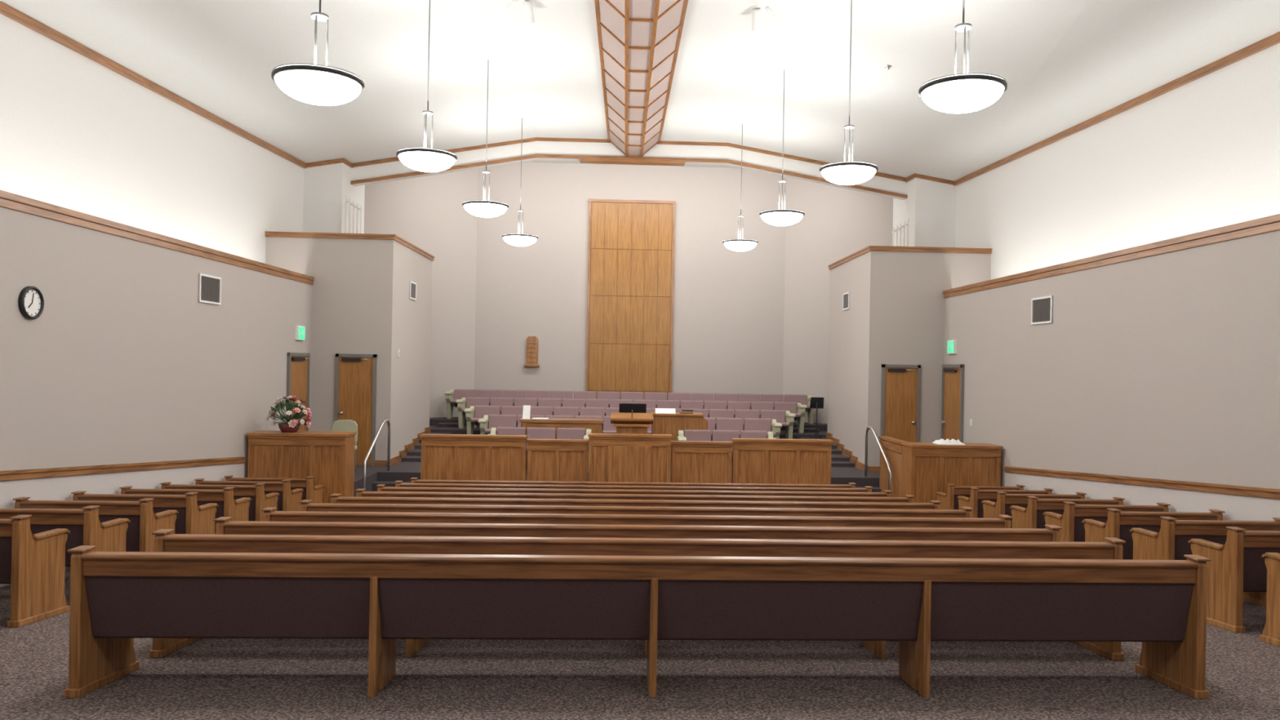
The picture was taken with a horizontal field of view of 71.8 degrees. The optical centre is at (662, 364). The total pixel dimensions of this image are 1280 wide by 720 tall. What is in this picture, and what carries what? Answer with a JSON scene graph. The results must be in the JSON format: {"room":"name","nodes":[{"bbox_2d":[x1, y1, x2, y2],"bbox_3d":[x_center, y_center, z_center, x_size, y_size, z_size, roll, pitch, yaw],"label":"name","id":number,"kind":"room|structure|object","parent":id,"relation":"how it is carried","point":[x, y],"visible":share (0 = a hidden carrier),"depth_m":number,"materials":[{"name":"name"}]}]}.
{"room":"house of worship","nodes":[
{"label":"house of worship","id":0,"kind":"room"},
{"bbox_2d":[0,13,303,263],"bbox_3d":[-7.195,-2.926,8.893,0.100,3.600,23.600,1,0,-3],"label":"wall","id":1,"kind":"structure","parent":0,"point":[77,134],"depth_m":12.02,"materials":[{"name":"white paint"}]},
{"bbox_2d":[0,0,306,168],"bbox_3d":[-7.054,-3.779,7.847,0.060,0.852,21.500,1,0,-2],"label":"crown molding","id":2,"kind":"structure","parent":1,"relation":"attached to","point":[6,10],"depth_m":11.93,"materials":[{"name":"wood"}]},
{"bbox_2d":[0,206,312,477],"bbox_3d":[-6.682,0.668,6.941,0.880,4.430,19.650,1,0,-3],"label":"wall","id":3,"kind":"structure","parent":0,"point":[122,362],"depth_m":10.59,"materials":[{"name":"beige paint"}]},
{"bbox_2d":[17,286,44,319],"bbox_3d":[-6.277,-0.610,8.794,0.045,0.330,0.330,1,0,-3],"label":"wall clock","id":4,"kind":"object","parent":3,"relation":"attached to","point":[30,300],"visible":1,"depth_m":8.78,"materials":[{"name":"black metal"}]},
{"bbox_2d":[0,462,244,586],"bbox_3d":[-6.186,1.382,5.487,0.008,2.365,16.700,1,0,-3],"label":"wainscot","id":5,"kind":"structure","parent":3,"relation":"attached to","point":[51,488],"depth_m":10.11,"materials":[{"name":"paint"}]},
{"bbox_2d":[0,456,246,480],"bbox_3d":[-6.158,0.832,5.487,0.045,1.425,16.700,1,0,-3],"label":"trim","id":6,"kind":"structure","parent":3,"relation":"attached to","point":[79,470],"depth_m":10.13,"materials":[{"name":"brown wood"}]},
{"bbox_2d":[0,190,314,284],"bbox_3d":[-6.264,-1.565,6.932,0.195,0.150,19.600,1,0,-3],"label":"trim","id":7,"kind":"structure","parent":3,"relation":"attached to","point":[7,200],"depth_m":10.51,"materials":[{"name":"brown wood"}]},
{"bbox_2d":[198,272,221,305],"bbox_3d":[-6.445,-1.063,12.580,0.025,0.400,0.640,1,0,-3],"label":"air vent","id":8,"kind":"object","parent":3,"relation":"in","point":[209,286],"visible":1,"depth_m":12.55,"materials":[{"name":"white metal"}]},
{"bbox_2d":[285,352,310,431],"bbox_3d":[-6.585,0.855,16.029,0.110,2.120,1.000,1,0,-3],"label":"door","id":9,"kind":"structure","parent":3,"relation":"in","point":[298,367],"depth_m":16.06,"materials":[{"name":"brown wood"}]},
{"bbox_2d":[295,325,305,340],"bbox_3d":[-6.587,-0.565,16.078,0.064,0.260,0.340,1,0,-3],"label":"exit sign","id":10,"kind":"object","parent":3,"relation":"attached to","point":[300,330],"visible":1,"depth_m":16.00,"materials":[{"name":"green plastic"}]},
{"bbox_2d":[302,162,364,233],"bbox_3d":[-7.241,-3.627,19.400,0.900,2.400,1.600,1,0,-3],"label":"wall column","id":11,"kind":"structure","parent":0,"point":[326,187],"depth_m":18.61,"materials":[{"name":"white paint"}]},
{"bbox_2d":[306,158,353,168],"bbox_3d":[-7.138,-4.235,18.883,0.840,0.246,0.640,1,0,-2],"label":"crown molding","id":12,"kind":"structure","parent":11,"relation":"attached to","point":[340,160],"depth_m":18.57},
{"bbox_2d":[265,236,432,460],"bbox_3d":[-6.423,0.093,18.438,2.380,4.950,3.400,1,0,-3],"label":"wall","id":13,"kind":"structure","parent":0,"point":[362,304],"depth_m":16.78,"materials":[{"name":"beige paint"}]},
{"bbox_2d":[265,231,435,260],"bbox_3d":[-6.356,-2.431,18.433,2.425,0.100,3.490,1,0,-3],"label":"trim","id":14,"kind":"structure","parent":13,"relation":"on","point":[268,233],"depth_m":16.72,"materials":[{"name":"brown wood"}]},
{"bbox_2d":[344,196,362,233],"bbox_3d":[-6.412,-2.977,18.327,0.382,0.990,0.069,1,0,11],"label":"organ pipes","id":15,"kind":"object","parent":14,"relation":"on","point":[349,200],"visible":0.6,"depth_m":18.31,"materials":[{"name":"metal"}]},
{"bbox_2d":[334,353,377,466],"bbox_3d":[-5.820,0.869,16.706,0.760,2.120,0.110,1,0,-3],"label":"door","id":16,"kind":"structure","parent":13,"relation":"in","point":[355,381],"depth_m":16.74,"materials":[{"name":"brown wood"}]},
{"bbox_2d":[355,460,386,466],"bbox_3d":[-5.939,1.872,16.743,1.500,0.110,0.030,1,0,-3],"label":"baseboard","id":17,"kind":"structure","parent":13,"relation":"attached to","point":[358,463],"depth_m":16.75,"materials":[{"name":"brown wood"}]},
{"bbox_2d":[390,426,431,466],"bbox_3d":[-5.245,1.681,18.450,0.030,0.515,3.480,1,0,-3],"label":"baseboard","id":18,"kind":"structure","parent":13,"relation":"attached to","point":[410,446],"depth_m":18.10,"materials":[{"name":"brown wood"}]},
{"bbox_2d":[408,280,416,300],"bbox_3d":[-5.187,-1.521,18.340,0.025,0.360,0.500,1,0,-3],"label":"air vent","id":19,"kind":"object","parent":13,"relation":"in","point":[412,289],"visible":1,"depth_m":18.29,"materials":[{"name":"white metal"}]},
{"bbox_2d":[364,168,478,417],"bbox_3d":[-6.198,-1.368,21.549,3.923,7.880,0.150,1,0,-44],"label":"wall","id":20,"kind":"structure","parent":0,"point":[428,212],"depth_m":22.12,"materials":[{"name":"beige paint"}]},
{"bbox_2d":[401,422,458,462],"bbox_3d":[-5.033,1.680,19.440,0.500,0.525,3.720,1,0,-3],"label":"steps","id":21,"kind":"structure","parent":0,"point":[408,458],"depth_m":18.68,"materials":[{"name":"carpet"}]},
{"bbox_2d":[474,161,786,401],"bbox_3d":[-0.832,-1.275,23.010,8.000,7.880,0.150,1,0,-3],"label":"wall","id":22,"kind":"structure","parent":0,"point":[729,304],"depth_m":22.94,"materials":[{"name":"beige paint"}]},
{"bbox_2d":[524,336,539,366],"bbox_3d":[-3.371,-0.329,22.764,0.400,0.780,0.120,1,0,-3],"label":"hymn board","id":23,"kind":"object","parent":22,"relation":"attached to","point":[531,355],"visible":1,"depth_m":22.76,"materials":[{"name":"brown wood"}]},
{"bbox_2d":[586,198,675,399],"bbox_3d":[-0.845,-1.415,22.889,2.240,5.660,0.090,1,0,-3],"label":"panel","id":24,"kind":"object","parent":22,"relation":"attached to","point":[631,255],"visible":0.79,"depth_m":22.87,"materials":[{"name":"brown wood"}]},
{"bbox_2d":[524,160,740,168],"bbox_3d":[-0.695,-5.213,21.436,14.300,0.100,3.500,1,0,-3],"label":"ceiling","id":25,"kind":"structure","parent":0,"point":[533,161],"depth_m":22.81,"materials":[{"name":"paint"}]},
{"bbox_2d":[0,0,1279,181],"bbox_3d":[-0.131,-4.167,8.449,14.130,1.711,22.100,1,0,-3],"label":"ceiling","id":26,"kind":"structure","parent":0,"point":[1064,64],"depth_m":12.52,"materials":[{"name":"paint"}]},
{"bbox_2d":[271,0,364,105],"bbox_3d":[-2.356,-3.042,6.101,0.600,2.472,0.600,1,0,-3],"label":"pendant light","id":27,"kind":"object","parent":26,"relation":"hanging from","point":[314,83],"visible":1,"depth_m":5.94,"materials":[{"name":"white glass"}]},
{"bbox_2d":[396,0,457,172],"bbox_3d":[-2.568,-3.285,9.695,0.645,2.333,0.645,1,0,-3],"label":"pendant light","id":28,"kind":"object","parent":26,"relation":"hanging from","point":[425,159],"visible":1,"depth_m":9.54,"materials":[{"name":"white glass"}]},
{"bbox_2d":[462,56,508,217],"bbox_3d":[-2.667,-3.437,13.394,0.690,2.416,0.690,1,0,-3],"label":"pendant light","id":29,"kind":"object","parent":26,"relation":"hanging from","point":[482,208],"visible":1,"depth_m":13.23,"materials":[{"name":"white glass"}]},
{"bbox_2d":[502,196,537,246],"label":"pendant light","id":30,"kind":"object","parent":26,"relation":"hanging from","point":[519,239],"depth_m":17.10,"materials":[{"name":"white glass"}]},
{"bbox_2d":[506,0,534,23],"bbox_3d":[-1.769,-4.389,10.975,0.339,0.291,0.237,1,0,-2],"label":"ceiling spotlight","id":31,"kind":"object","parent":26,"relation":"attached to","point":[527,4],"depth_m":10.95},
{"bbox_2d":[351,140,906,199],"bbox_3d":[-0.658,-4.413,19.587,12.240,1.238,0.200,1,0,-3],"label":"header","id":32,"kind":"object","parent":26,"relation":"attached to","point":[564,148],"visible":0.58,"depth_m":19.50,"materials":[{"name":"white paint"}]},
{"bbox_2d":[350,137,907,198],"bbox_3d":[-0.658,-4.363,19.557,12.240,1.138,0.260,1,0,-3],"label":"trim","id":33,"kind":"structure","parent":26,"relation":"attached to","point":[583,158],"depth_m":19.45,"materials":[{"name":"wood"}]},
{"bbox_2d":[594,0,688,156],"bbox_3d":[-0.169,-4.210,8.523,1.150,1.482,21.850,1,0,-3],"label":"skylight","id":34,"kind":"object","parent":26,"relation":"attached to","point":[639,40],"visible":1,"depth_m":12.81,"materials":[{"name":"wood"}]},
{"bbox_2d":[722,121,758,251],"bbox_3d":[1.550,-3.507,17.482,0.700,2.547,0.700,1,0,-3],"label":"pendant light","id":35,"kind":"object","parent":26,"relation":"hanging from","point":[738,244],"visible":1,"depth_m":17.31,"materials":[{"name":"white glass"}]},
{"bbox_2d":[751,4,775,31],"bbox_3d":[1.268,-4.336,11.108,0.319,0.291,0.237,1,0,-2],"label":"ceiling spotlight","id":36,"kind":"object","parent":26,"relation":"attached to","point":[756,12],"depth_m":11.06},
{"bbox_2d":[759,66,804,226],"bbox_3d":[1.847,-3.346,13.591,0.690,2.430,0.690,1,0,-3],"label":"pendant light","id":37,"kind":"object","parent":26,"relation":"hanging from","point":[779,217],"visible":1,"depth_m":13.43,"materials":[{"name":"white glass"}]},
{"bbox_2d":[819,0,878,185],"bbox_3d":[2.096,-3.189,9.898,0.645,2.344,0.645,1,0,-3],"label":"pendant light","id":38,"kind":"object","parent":26,"relation":"hanging from","point":[848,172],"visible":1,"depth_m":9.74,"materials":[{"name":"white glass"}]},
{"bbox_2d":[918,0,1007,113],"bbox_3d":[2.150,-3.001,6.298,0.600,2.389,0.600,1,0,-3],"label":"pendant light","id":39,"kind":"object","parent":26,"relation":"hanging from","point":[965,92],"visible":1,"depth_m":6.15,"materials":[{"name":"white glass"}]},
{"bbox_2d":[0,570,1279,719],"bbox_3d":[-0.206,2.165,7.300,12.340,1.663,19.800,1,0,-3],"label":"floor","id":40,"kind":"structure","parent":0,"point":[206,678],"depth_m":5.51,"materials":[{"name":"carpet"}]},
{"bbox_2d":[0,515,70,627],"bbox_3d":[-5.566,1.609,7.045,1.268,0.891,0.630,1,0,-3],"label":"pew","id":41,"kind":"object","parent":40,"relation":"on","point":[33,565],"visible":1,"depth_m":6.92,"materials":[{"name":"brown wood"}]},
{"bbox_2d":[0,505,130,566],"bbox_3d":[-5.607,1.681,7.944,1.268,0.891,0.630,1,0,-3],"label":"pew","id":42,"kind":"object","parent":40,"relation":"on","point":[84,526],"visible":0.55,"depth_m":7.70,"materials":[{"name":"brown wood"}]},
{"bbox_2d":[13,497,178,551],"bbox_3d":[-5.647,1.752,8.843,1.268,0.891,0.630,1,0,-3],"label":"pew","id":43,"kind":"object","parent":40,"relation":"on","point":[140,538],"visible":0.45,"depth_m":8.59,"materials":[{"name":"brown wood"}]},
{"bbox_2d":[69,490,217,571],"bbox_3d":[-5.688,1.823,9.743,1.268,0.891,0.630,1,0,-3],"label":"pew","id":44,"kind":"object","parent":40,"relation":"on","point":[191,518],"visible":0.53,"depth_m":9.48,"materials":[{"name":"brown wood"}]},
{"bbox_2d":[119,485,251,533],"bbox_3d":[-5.729,1.895,10.642,1.268,0.891,0.630,1,0,-3],"label":"pew","id":45,"kind":"object","parent":40,"relation":"on","point":[238,509],"visible":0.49,"depth_m":10.38,"materials":[{"name":"brown wood"}]},
{"bbox_2d":[159,481,279,521],"bbox_3d":[-5.769,1.966,11.541,1.268,0.891,0.630,1,0,-3],"label":"pew","id":46,"kind":"object","parent":40,"relation":"on","point":[260,501],"visible":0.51,"depth_m":11.27,"materials":[{"name":"brown wood"}]},
{"bbox_2d":[194,478,303,534],"bbox_3d":[-5.810,2.037,12.440,1.268,0.891,0.630,1,0,-3],"label":"pew","id":47,"kind":"object","parent":40,"relation":"on","point":[288,500],"visible":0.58,"depth_m":12.18,"materials":[{"name":"brown wood"}]},
{"bbox_2d":[223,475,324,502],"bbox_3d":[-5.850,2.109,13.339,1.268,0.891,0.630,1,0,-3],"label":"pew","id":48,"kind":"object","parent":40,"relation":"on","point":[315,493],"visible":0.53,"depth_m":13.07,"materials":[{"name":"brown wood"}]},
{"bbox_2d":[246,430,356,503],"bbox_3d":[-5.764,1.835,14.113,1.530,1.490,0.560,1,0,-3],"label":"enclosure","id":49,"kind":"object","parent":40,"relation":"on","point":[327,456],"visible":0.61,"depth_m":13.88,"materials":[{"name":"brown wood"}]},
{"bbox_2d":[266,395,311,432],"bbox_3d":[-5.964,0.795,14.132,0.725,0.582,0.542,1,0,-3],"label":"flower arrangement","id":50,"kind":"object","parent":49,"relation":"on","point":[292,425],"visible":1,"depth_m":14.08,"materials":[{"name":"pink plant"}]},
{"bbox_2d":[362,419,390,491],"bbox_3d":[-4.977,1.797,15.411,0.100,1.592,1.424,1,0,0],"label":"stair handrail","id":51,"kind":"object","parent":40,"relation":"on","point":[383,423],"visible":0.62,"depth_m":15.49,"materials":[{"name":"metal"}]},
{"bbox_2d":[353,416,880,497],"bbox_3d":[-0.708,2.043,18.839,12.140,1.250,8.200,1,0,-3],"label":"platform","id":52,"kind":"object","parent":40,"relation":"on","point":[402,471],"visible":0.13,"depth_m":16.55,"materials":[{"name":"carpet"}]},
{"bbox_2d":[332,419,357,472],"bbox_3d":[-5.660,1.461,15.540,0.460,0.940,0.501,1,0,-3],"label":"chair","id":53,"kind":"object","parent":52,"relation":"on","point":[340,425],"visible":0.43,"depth_m":15.72,"materials":[{"name":"fabric"}]},
{"bbox_2d":[486,426,591,472],"bbox_3d":[-2.287,1.595,16.428,1.940,0.790,0.616,1,0,-3],"label":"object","id":54,"kind":"object","parent":52,"relation":"on","point":[532,433],"visible":0.22,"depth_m":16.64,"materials":[{"name":"fabric"}]},
{"bbox_2d":[519,404,603,466],"bbox_3d":[-1.963,1.401,17.227,1.590,1.190,0.650,1,0,-3],"label":"table","id":55,"kind":"object","parent":52,"relation":"on","point":[595,424],"visible":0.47,"depth_m":16.93,"materials":[{"name":"brown wood"}]},
{"bbox_2d":[444,389,815,424],"bbox_3d":[-0.762,1.057,21.849,9.080,0.720,0.615,1,0,-3],"label":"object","id":56,"kind":"object","parent":52,"relation":"on","point":[451,399],"visible":0.4,"depth_m":22.03,"materials":[{"name":"fabric"}]},
{"bbox_2d":[464,405,795,439],"bbox_3d":[-0.709,1.353,19.699,7.270,0.730,0.615,1,0,-3],"label":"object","id":57,"kind":"object","parent":52,"relation":"on","point":[786,419],"visible":0.28,"depth_m":19.86,"materials":[{"name":"fabric"}]},
{"bbox_2d":[478,414,782,438],"bbox_3d":[-0.673,1.494,18.600,6.290,0.750,0.615,1,0,-3],"label":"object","id":58,"kind":"object","parent":52,"relation":"on","point":[495,420],"visible":0.24,"depth_m":18.78,"materials":[{"name":"fabric"}]},
{"bbox_2d":[456,396,807,433],"bbox_3d":[-0.709,1.208,20.800,8.140,0.720,0.615,1,0,-3],"label":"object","id":59,"kind":"object","parent":52,"relation":"on","point":[799,410],"visible":0.35,"depth_m":20.97,"materials":[{"name":"fabric"}]},
{"bbox_2d":[610,409,653,434],"bbox_3d":[-0.552,1.404,15.524,0.740,1.232,0.574,1,0,-3],"label":"pulpit","id":60,"kind":"object","parent":52,"relation":"on","point":[624,423],"visible":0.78,"depth_m":15.34,"materials":[{"name":"brown wood"}]},
{"bbox_2d":[618,403,646,413],"bbox_3d":[-0.567,1.374,16.340,0.500,1.287,0.346,1,0,-3],"label":"music stand","id":61,"kind":"object","parent":52,"relation":"on","point":[624,407],"visible":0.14,"depth_m":16.38,"materials":[{"name":"black metal"}]},
{"bbox_2d":[650,408,707,467],"bbox_3d":[0.314,1.461,17.667,1.120,1.150,0.630,1,0,-3],"label":"organ console","id":62,"kind":"object","parent":52,"relation":"on","point":[665,420],"visible":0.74,"depth_m":17.38,"materials":[{"name":"brown wood"}]},
{"bbox_2d":[677,429,774,448],"bbox_3d":[1.199,1.656,16.580,1.860,0.790,0.616,1,0,-3],"label":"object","id":63,"kind":"object","parent":52,"relation":"on","point":[689,434],"visible":0.3,"depth_m":16.79,"materials":[{"name":"fabric"}]},
{"bbox_2d":[420,433,832,484],"bbox_3d":[-0.593,1.930,14.980,6.960,1.480,0.280,1,0,-3],"label":"panel","id":64,"kind":"object","parent":40,"relation":"on","point":[612,457],"visible":0.62,"depth_m":14.94,"materials":[{"name":"brown wood"}]},
{"bbox_2d":[409,477,856,488],"bbox_3d":[-0.431,2.203,13.576,6.698,0.891,0.630,1,0,-3],"label":"pew","id":65,"kind":"object","parent":40,"relation":"on","point":[414,480],"visible":0.16,"depth_m":13.28,"materials":[{"name":"brown wood"}]},
{"bbox_2d":[394,480,872,492],"bbox_3d":[-0.391,2.132,12.677,6.698,0.891,0.630,1,0,-3],"label":"pew","id":66,"kind":"object","parent":40,"relation":"on","point":[398,483],"visible":0.24,"depth_m":12.38,"materials":[{"name":"brown wood"}]},
{"bbox_2d":[376,484,892,497],"bbox_3d":[-0.350,2.061,11.777,6.698,0.891,0.630,1,0,-3],"label":"pew","id":67,"kind":"object","parent":40,"relation":"on","point":[886,493],"visible":0.22,"depth_m":11.48,"materials":[{"name":"brown wood"}]},
{"bbox_2d":[355,488,915,502],"bbox_3d":[-0.309,1.989,10.878,6.698,0.891,0.630,1,0,-3],"label":"pew","id":68,"kind":"object","parent":40,"relation":"on","point":[360,492],"visible":0.21,"depth_m":10.58,"materials":[{"name":"brown wood"}]},
{"bbox_2d":[329,493,942,509],"bbox_3d":[-0.269,1.918,9.979,6.698,0.891,0.630,1,0,-3],"label":"pew","id":69,"kind":"object","parent":40,"relation":"on","point":[335,498],"visible":0.22,"depth_m":9.69,"materials":[{"name":"brown wood"}]},
{"bbox_2d":[298,499,973,518],"bbox_3d":[-0.229,1.847,9.080,6.698,0.891,0.630,1,0,-3],"label":"pew","id":70,"kind":"object","parent":40,"relation":"on","point":[306,505],"visible":0.24,"depth_m":8.79,"materials":[{"name":"brown wood"}]},
{"bbox_2d":[148,528,1125,660],"bbox_3d":[-0.107,1.633,6.383,6.698,0.891,0.630,1,0,-3],"label":"pew","id":71,"kind":"object","parent":40,"relation":"on","point":[164,540],"visible":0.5,"depth_m":6.09,"materials":[{"name":"brown wood"}]},
{"bbox_2d":[261,506,1013,528],"bbox_3d":[-0.188,1.775,8.181,6.698,0.891,0.630,1,0,-3],"label":"pew","id":72,"kind":"object","parent":40,"relation":"on","point":[270,514],"visible":0.26,"depth_m":7.89,"materials":[{"name":"brown wood"}]},
{"bbox_2d":[64,545,1210,698],"bbox_3d":[-0.067,1.562,5.484,6.698,0.891,0.630,1,0,-3],"label":"pew","id":73,"kind":"object","parent":40,"relation":"on","point":[117,598],"visible":1,"depth_m":5.24,"materials":[{"name":"brown wood"}]},
{"bbox_2d":[213,516,1062,542],"bbox_3d":[-0.147,1.704,7.282,6.698,0.891,0.630,1,0,-3],"label":"pew","id":74,"kind":"object","parent":40,"relation":"on","point":[224,526],"visible":0.32,"depth_m":6.99,"materials":[{"name":"brown wood"}]},
{"bbox_2d":[864,426,891,494],"bbox_3d":[3.829,1.951,15.795,0.100,1.592,1.424,1,0,-5],"label":"stair handrail","id":75,"kind":"object","parent":40,"relation":"on","point":[868,427],"visible":0.64,"depth_m":15.97,"materials":[{"name":"metal"}]},
{"bbox_2d":[878,435,1003,502],"bbox_3d":[4.717,2.043,15.247,1.525,1.440,1.810,1,0,-3],"label":"enclosure","id":76,"kind":"object","parent":40,"relation":"on","point":[921,470],"visible":0.61,"depth_m":14.39,"materials":[{"name":"brown wood"}]},
{"bbox_2d":[932,439,965,444],"bbox_3d":[4.726,1.275,14.611,0.478,0.085,0.340,1,0,-3],"label":"cloth","id":77,"kind":"object","parent":76,"relation":"on","point":[941,442],"visible":1,"depth_m":14.51,"materials":[{"name":"fabric"}]},
{"bbox_2d":[935,484,1025,510],"bbox_3d":[4.938,2.297,13.810,1.168,0.891,0.630,1,0,-3],"label":"pew","id":78,"kind":"object","parent":40,"relation":"on","point":[949,500],"visible":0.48,"depth_m":13.52,"materials":[{"name":"brown wood"}]},
{"bbox_2d":[956,487,1053,518],"bbox_3d":[4.979,2.226,12.911,1.168,0.891,0.630,1,0,-3],"label":"pew","id":79,"kind":"object","parent":40,"relation":"on","point":[977,495],"visible":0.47,"depth_m":12.62,"materials":[{"name":"brown wood"}]},
{"bbox_2d":[981,491,1086,528],"bbox_3d":[5.019,2.154,12.012,1.168,0.891,0.630,1,0,-3],"label":"pew","id":80,"kind":"object","parent":40,"relation":"on","point":[1004,500],"visible":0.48,"depth_m":11.73,"materials":[{"name":"brown wood"}]},
{"bbox_2d":[1009,496,1124,528],"bbox_3d":[5.059,2.083,11.113,1.168,0.891,0.630,1,0,-3],"label":"pew","id":81,"kind":"object","parent":40,"relation":"on","point":[1033,517],"visible":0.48,"depth_m":10.84,"materials":[{"name":"brown wood"}]},
{"bbox_2d":[1043,502,1170,542],"bbox_3d":[5.100,2.012,10.214,1.168,0.891,0.630,1,0,-3],"label":"pew","id":82,"kind":"object","parent":40,"relation":"on","point":[1073,530],"visible":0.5,"depth_m":9.94,"materials":[{"name":"brown wood"}]},
{"bbox_2d":[1082,508,1225,559],"bbox_3d":[5.141,1.940,9.315,1.168,0.891,0.630,1,0,-3],"label":"pew","id":83,"kind":"object","parent":40,"relation":"on","point":[1118,525],"visible":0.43,"depth_m":9.04,"materials":[{"name":"brown wood"}]},
{"bbox_2d":[1129,516,1279,607],"bbox_3d":[5.181,1.869,8.415,1.168,0.891,0.630,1,0,-3],"label":"pew","id":84,"kind":"object","parent":40,"relation":"on","point":[1171,542],"visible":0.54,"depth_m":8.15,"materials":[{"name":"brown wood"}]},
{"bbox_2d":[1188,526,1279,632],"bbox_3d":[5.222,1.798,7.516,1.168,0.891,0.630,1,0,-3],"label":"pew","id":85,"kind":"object","parent":40,"relation":"on","point":[1237,566],"visible":0.88,"depth_m":7.28,"materials":[{"name":"brown wood"}]},
{"bbox_2d":[1259,552,1279,647],"bbox_3d":[5.262,1.727,6.617,1.168,0.891,0.630,1,0,-3],"label":"pew","id":86,"kind":"object","parent":40,"relation":"on","point":[1271,633],"visible":1,"depth_m":6.79,"materials":[{"name":"brown wood"}]},
{"bbox_2d":[792,427,854,466],"bbox_3d":[3.523,1.829,19.814,0.630,0.525,3.720,1,0,-3],"label":"steps","id":87,"kind":"structure","parent":0,"point":[835,451],"depth_m":19.06,"materials":[{"name":"carpet"}]},
{"bbox_2d":[809,397,823,439],"bbox_3d":[3.540,1.275,20.273,0.392,1.027,0.346,1,0,-3],"label":"music stand","id":88,"kind":"object","parent":87,"relation":"on","point":[815,402],"visible":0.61,"depth_m":20.32,"materials":[{"name":"black metal"}]},
{"bbox_2d":[782,177,893,423],"bbox_3d":[4.615,-1.180,22.021,3.887,7.880,0.149,1,0,39],"label":"wall","id":89,"kind":"structure","parent":0,"point":[837,223],"depth_m":22.51,"materials":[{"name":"beige paint"}]},
{"bbox_2d":[826,250,991,466],"bbox_3d":[5.114,0.294,18.941,2.380,4.950,3.400,1,0,-3],"label":"wall","id":90,"kind":"structure","parent":0,"point":[895,313],"depth_m":17.25,"materials":[{"name":"beige paint"}]},
{"bbox_2d":[842,292,849,310],"bbox_3d":[3.937,-1.351,18.989,0.025,0.360,0.500,1,0,-3],"label":"air vent","id":91,"kind":"object","parent":90,"relation":"in","point":[846,299],"visible":1,"depth_m":18.97,"materials":[{"name":"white metal"}]},
{"bbox_2d":[826,431,868,472],"bbox_3d":[3.885,1.841,18.849,0.030,0.515,3.480,1,0,-3],"label":"baseboard","id":92,"kind":"structure","parent":90,"relation":"attached to","point":[853,459],"depth_m":18.63,"materials":[{"name":"brown wood"}]},
{"bbox_2d":[867,466,879,472],"bbox_3d":[4.704,2.057,17.208,1.470,0.110,0.030,1,0,-3],"label":"baseboard","id":93,"kind":"structure","parent":90,"relation":"attached to","point":[871,468],"depth_m":17.17,"materials":[{"name":"brown wood"}]},
{"bbox_2d":[880,364,920,442],"bbox_3d":[4.618,1.071,17.162,0.760,2.120,0.110,1,0,-3],"label":"door","id":94,"kind":"structure","parent":90,"relation":"in","point":[900,387],"depth_m":17.19,"materials":[{"name":"brown wood"}]},
{"bbox_2d":[827,245,991,269],"bbox_3d":[5.136,-2.231,18.935,2.425,0.100,3.490,1,0,-3],"label":"trim","id":95,"kind":"structure","parent":90,"relation":"on","point":[875,248],"depth_m":17.22,"materials":[{"name":"brown wood"}]},
{"bbox_2d":[892,218,909,246],"bbox_3d":[5.058,-2.687,18.828,0.382,0.810,0.069,1,0,-16],"label":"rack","id":96,"kind":"object","parent":95,"relation":"on","point":[908,224],"visible":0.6,"depth_m":18.82,"materials":[{"name":"metal"}]},
{"bbox_2d":[893,177,955,247],"bbox_3d":[5.929,-3.397,19.975,0.990,2.400,1.600,1,0,-3],"label":"wall","id":97,"kind":"structure","parent":0,"point":[930,206],"depth_m":19.18,"materials":[{"name":"white paint"}]},
{"bbox_2d":[905,173,954,185],"bbox_3d":[5.893,-4.013,19.452,0.930,0.257,0.640,1,0,-2],"label":"trim column","id":98,"kind":"structure","parent":97,"relation":"attached to","point":[914,175],"depth_m":19.14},
{"bbox_2d":[943,230,1279,488],"bbox_3d":[6.339,0.896,7.509,0.910,4.430,19.650,1,0,-3],"label":"wall","id":99,"kind":"structure","parent":0,"point":[1166,366],"depth_m":10.70,"materials":[{"name":"beige paint"}]},
{"bbox_2d":[946,339,956,354],"bbox_3d":[5.469,-0.325,16.754,0.064,0.260,0.340,1,0,-3],"label":"exit sign","id":100,"kind":"object","parent":99,"relation":"attached to","point":[952,344],"visible":1,"depth_m":16.67,"materials":[{"name":"green plastic"}]},
{"bbox_2d":[941,364,964,443],"bbox_3d":[5.423,1.065,16.673,0.110,2.120,1.000,1,0,-3],"label":"door","id":101,"kind":"structure","parent":99,"relation":"in","point":[953,375],"depth_m":16.65,"materials":[{"name":"brown wood"}]},
{"bbox_2d":[1031,295,1053,324],"bbox_3d":[5.652,-0.801,13.188,0.025,0.400,0.640,1,0,-3],"label":"air vent","id":102,"kind":"object","parent":99,"relation":"in","point":[1042,308],"visible":1,"depth_m":13.16,"materials":[{"name":"black metal"}]},
{"bbox_2d":[942,213,1279,297],"bbox_3d":[5.987,-1.351,7.467,0.195,0.150,19.600,1,0,-3],"label":"trim","id":103,"kind":"structure","parent":99,"relation":"attached to","point":[1272,223],"depth_m":10.67,"materials":[{"name":"brown wood"}]},
{"bbox_2d":[1003,466,1279,498],"bbox_3d":[5.923,1.043,6.015,0.045,1.425,16.700,1,0,-3],"label":"trim","id":104,"kind":"structure","parent":99,"relation":"attached to","point":[1200,486],"depth_m":10.18,"materials":[{"name":"brown wood"}]},
{"bbox_2d":[1004,471,1279,520],"bbox_3d":[5.932,1.593,6.016,0.008,2.365,16.700,1,0,-3],"label":"wainscot","id":105,"kind":"structure","parent":99,"relation":"attached to","point":[1236,507],"depth_m":10.18,"materials":[{"name":"paint"}]},
{"bbox_2d":[955,42,1279,279],"bbox_3d":[6.820,-2.681,9.504,0.100,3.600,23.600,1,0,-3],"label":"wall","id":106,"kind":"structure","parent":0,"point":[1202,154],"depth_m":12.25,"materials":[{"name":"white paint"}]},
{"bbox_2d":[953,31,1279,186],"bbox_3d":[6.801,-3.537,8.452,0.060,0.852,21.500,1,0,-2],"label":"crown molding","id":107,"kind":"structure","parent":106,"relation":"attached to","point":[1273,39],"depth_m":12.17,"materials":[{"name":"wood"}]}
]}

